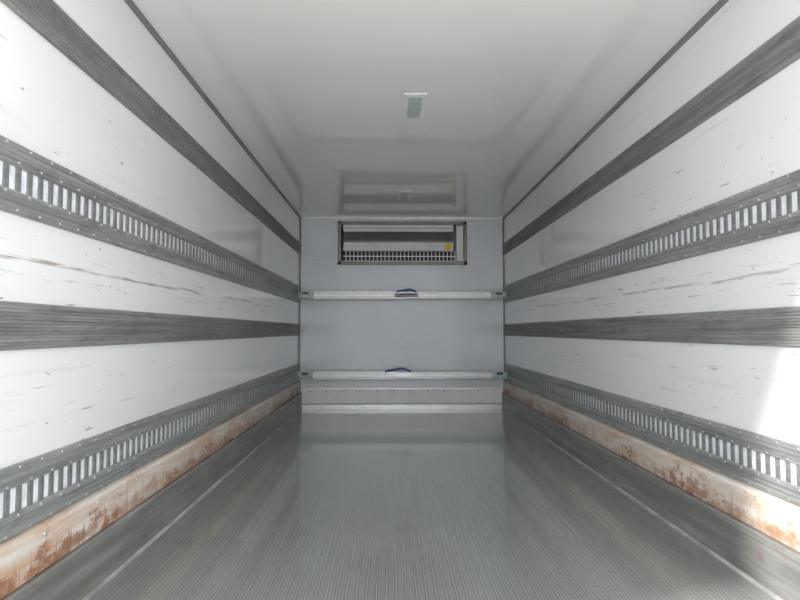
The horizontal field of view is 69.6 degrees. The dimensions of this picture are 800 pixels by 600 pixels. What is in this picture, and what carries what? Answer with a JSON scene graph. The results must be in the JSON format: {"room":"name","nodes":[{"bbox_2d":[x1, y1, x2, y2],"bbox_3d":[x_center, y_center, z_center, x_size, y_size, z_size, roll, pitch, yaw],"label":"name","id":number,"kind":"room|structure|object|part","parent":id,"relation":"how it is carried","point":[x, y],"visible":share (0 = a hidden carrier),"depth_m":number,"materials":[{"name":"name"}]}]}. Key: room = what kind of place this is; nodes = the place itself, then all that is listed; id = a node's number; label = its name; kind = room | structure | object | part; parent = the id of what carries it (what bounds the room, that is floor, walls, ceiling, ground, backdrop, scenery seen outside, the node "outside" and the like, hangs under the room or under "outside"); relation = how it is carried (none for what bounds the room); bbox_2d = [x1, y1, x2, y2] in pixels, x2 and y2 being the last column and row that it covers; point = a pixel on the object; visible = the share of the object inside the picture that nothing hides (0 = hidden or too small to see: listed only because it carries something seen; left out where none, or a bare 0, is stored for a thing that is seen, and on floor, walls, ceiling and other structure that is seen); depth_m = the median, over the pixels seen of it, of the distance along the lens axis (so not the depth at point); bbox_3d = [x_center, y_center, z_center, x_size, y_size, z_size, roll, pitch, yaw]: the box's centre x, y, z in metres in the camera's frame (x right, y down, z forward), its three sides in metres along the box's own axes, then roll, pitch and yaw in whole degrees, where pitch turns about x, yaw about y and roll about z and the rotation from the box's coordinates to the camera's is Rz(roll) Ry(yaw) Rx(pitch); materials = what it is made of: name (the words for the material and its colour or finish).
{"room":"loading area","nodes":[
{"label":"loading area","id":0,"kind":"room"},
{"bbox_2d":[0,0,299,468],"bbox_3d":[-1.117,0.028,3.810,0.070,2.203,5.250,0,-3,-1],"label":"wall","id":1,"kind":"structure","parent":0,"point":[51,399],"depth_m":2.16,"materials":[{"name":"white plastic"}]},
{"bbox_2d":[0,301,299,350],"bbox_3d":[-1.074,0.191,3.800,0.016,0.129,5.246,0,-3,-1],"label":"strip","id":2,"kind":"object","parent":1,"relation":"attached to","point":[23,326],"visible":1,"depth_m":2.03,"materials":[{"name":"grey metal"}]},
{"bbox_2d":[0,363,299,542],"bbox_3d":[-1.074,0.658,3.767,0.016,0.191,5.230,0,-3,-1],"label":"track rail","id":3,"kind":"object","parent":1,"relation":"attached to","point":[32,490],"visible":1,"depth_m":2.04,"materials":[{"name":"metal"}]},
{"bbox_2d":[0,0,300,253],"bbox_3d":[-1.074,-0.716,3.849,0.016,0.129,5.246,0,-3,-1],"label":"strip","id":4,"kind":"object","parent":1,"relation":"attached to","point":[47,18],"visible":1,"depth_m":2.18,"materials":[{"name":"grey metal"}]},
{"bbox_2d":[0,135,300,302],"bbox_3d":[-1.074,-0.204,3.813,0.016,0.191,5.230,0,-3,-1],"label":"track rail","id":5,"kind":"object","parent":1,"relation":"attached to","point":[34,187],"visible":0.98,"depth_m":2.04,"materials":[{"name":"metal"}]},
{"bbox_2d":[0,381,301,599],"bbox_3d":[-1.059,0.912,3.762,0.046,0.312,5.247,0,-3,-1],"label":"baseboard","id":6,"kind":"structure","parent":1,"relation":"attached to","point":[74,552],"depth_m":2.14,"materials":[{"name":"metal"}]},
{"bbox_2d":[124,0,301,218],"bbox_3d":[-1.074,-1.062,3.870,0.016,0.021,5.250,0,-3,-1],"label":"trim","id":7,"kind":"structure","parent":1,"relation":"attached to","point":[130,3],"depth_m":2.95,"materials":[{"name":"grey metal"}]},
{"bbox_2d":[300,219,503,407],"bbox_3d":[0.024,0.172,6.487,2.445,2.203,0.070,0,-3,-1],"label":"wall","id":8,"kind":"structure","parent":0,"point":[412,334],"depth_m":6.45,"materials":[{"name":"white plastic"}]},
{"bbox_2d":[299,218,301,380],"bbox_3d":[-1.119,-0.011,6.436,0.016,1.843,0.010,0,-3,-1],"label":"trim","id":9,"kind":"structure","parent":8,"relation":"attached to","point":[301,218],"depth_m":6.43,"materials":[{"name":"grey metal"}]},
{"bbox_2d":[302,388,501,408],"bbox_3d":[0.025,1.095,6.391,2.223,0.230,0.022,0,-3,-1],"label":"baseboard","id":10,"kind":"structure","parent":8,"relation":"attached to","point":[312,398],"depth_m":6.39,"materials":[{"name":"metal"}]},
{"bbox_2d":[302,217,501,218],"bbox_3d":[0.025,-0.923,6.505,2.265,0.014,0.010,0,-3,-1],"label":"trim","id":11,"kind":"structure","parent":8,"relation":"attached to","point":[302,217],"depth_m":6.50,"materials":[{"name":"metal"}]},
{"bbox_2d":[338,221,466,264],"bbox_3d":[0.024,-0.629,6.696,1.454,0.489,0.458,0,-3,-1],"label":"refrigeration unit","id":12,"kind":"object","parent":8,"relation":"attached to","point":[359,242],"visible":0.98,"depth_m":6.49,"materials":[{"name":"metal"}]},
{"bbox_3d":[-0.018,-0.602,6.537,1.240,0.103,0.112,0,-3,-1],"label":"casing","id":13,"kind":"part","parent":12,"relation":"part of","materials":[{"name":"white metal"}]},
{"bbox_2d":[342,251,455,260],"bbox_3d":[0.022,-0.494,6.505,1.360,0.124,0.045,0,-3,-1],"label":"grille","id":14,"kind":"object","parent":12,"relation":"attached to","point":[346,255],"depth_m":6.51,"materials":[{"name":"metal"}]},
{"bbox_3d":[0.613,-0.638,6.518,0.202,0.405,0.055,0,-3,-1],"label":"service panel","id":15,"kind":"part","parent":12,"relation":"part of","materials":[{"name":"metal"}]},
{"bbox_2d":[502,219,504,380],"bbox_3d":[1.169,-0.009,6.476,0.016,1.843,0.010,0,-3,-1],"label":"trim","id":16,"kind":"structure","parent":8,"relation":"attached to","point":[502,219],"depth_m":6.47,"materials":[{"name":"grey metal"}]},
{"bbox_2d":[132,0,718,217],"bbox_3d":[0.070,-1.104,3.927,2.445,0.070,5.320,0,-3,-1],"label":"ceiling","id":17,"kind":"structure","parent":0,"point":[314,90],"depth_m":2.94,"materials":[{"name":"metal"}]},
{"bbox_2d":[398,191,411,199],"bbox_3d":[0.044,-0.981,5.422,0.124,0.014,0.360,0,-3,-1],"label":"ceiling lamp","id":18,"kind":"object","parent":17,"relation":"attached to","point":[402,195],"depth_m":5.38,"materials":[{"name":"white plastic"}]},
{"bbox_2d":[403,93,426,118],"bbox_3d":[0.081,-1.097,3.276,0.124,0.014,0.360,0,-3,-1],"label":"ceiling lamp","id":19,"kind":"object","parent":17,"relation":"attached to","point":[414,103],"depth_m":3.24,"materials":[{"name":"white plastic"}]},
{"bbox_2d":[89,409,775,599],"bbox_3d":[0.071,1.099,3.773,2.305,0.060,5.250,0,-3,-1],"label":"floor","id":20,"kind":"structure","parent":0,"point":[337,504],"depth_m":2.51,"materials":[{"name":"metal"}]},
{"bbox_2d":[504,0,799,444],"bbox_3d":[1.258,0.030,3.852,0.070,2.203,5.250,0,-3,-1],"label":"wall","id":21,"kind":"structure","parent":0,"point":[754,141],"depth_m":2.48,"materials":[{"name":"white plastic"}]},
{"bbox_2d":[502,0,728,219],"bbox_3d":[1.215,-1.060,3.909,0.016,0.021,5.250,0,-3,-1],"label":"trim","id":22,"kind":"structure","parent":21,"relation":"attached to","point":[720,3],"depth_m":2.93,"materials":[{"name":"grey metal"}]},
{"bbox_2d":[502,381,799,599],"bbox_3d":[1.200,0.914,3.801,0.046,0.312,5.247,0,-3,-1],"label":"baseboard","id":23,"kind":"structure","parent":21,"relation":"attached to","point":[754,532],"depth_m":2.42,"materials":[{"name":"metal"}]},
{"bbox_2d":[503,16,799,254],"bbox_3d":[1.215,-0.714,3.889,0.016,0.129,5.246,0,-3,-1],"label":"strip","id":24,"kind":"object","parent":21,"relation":"attached to","point":[781,50],"visible":1,"depth_m":2.44,"materials":[{"name":"grey metal"}]},
{"bbox_2d":[503,306,799,346],"bbox_3d":[1.215,0.194,3.840,0.016,0.129,5.246,0,-3,-1],"label":"strip","id":25,"kind":"object","parent":21,"relation":"attached to","point":[778,326],"visible":1,"depth_m":2.43,"materials":[{"name":"grey metal"}]},
{"bbox_2d":[503,169,799,302],"bbox_3d":[1.216,-0.202,3.853,0.016,0.191,5.230,0,-3,-1],"label":"track rail","id":26,"kind":"object","parent":21,"relation":"attached to","point":[771,209],"visible":1,"depth_m":2.44,"materials":[{"name":"metal"}]},
{"bbox_2d":[298,289,506,299],"bbox_3d":[0.028,-0.064,6.294,2.289,0.119,0.070,0,-3,-1],"label":"bar","id":27,"kind":"object","parent":26,"relation":"attached to","point":[399,294],"visible":1,"depth_m":6.27,"materials":[{"name":"metal"}]},
{"bbox_2d":[504,363,799,506],"bbox_3d":[1.216,0.660,3.807,0.016,0.191,5.230,0,-3,-1],"label":"track rail","id":28,"kind":"object","parent":21,"relation":"attached to","point":[770,465],"visible":1,"depth_m":2.44,"materials":[{"name":"metal"}]},
{"bbox_2d":[297,367,507,379],"bbox_3d":[0.028,0.799,6.247,2.289,0.130,0.070,0,-3,-1],"label":"bar","id":29,"kind":"object","parent":28,"relation":"attached to","point":[388,374],"visible":1,"depth_m":6.22,"materials":[{"name":"metal"}]}
]}

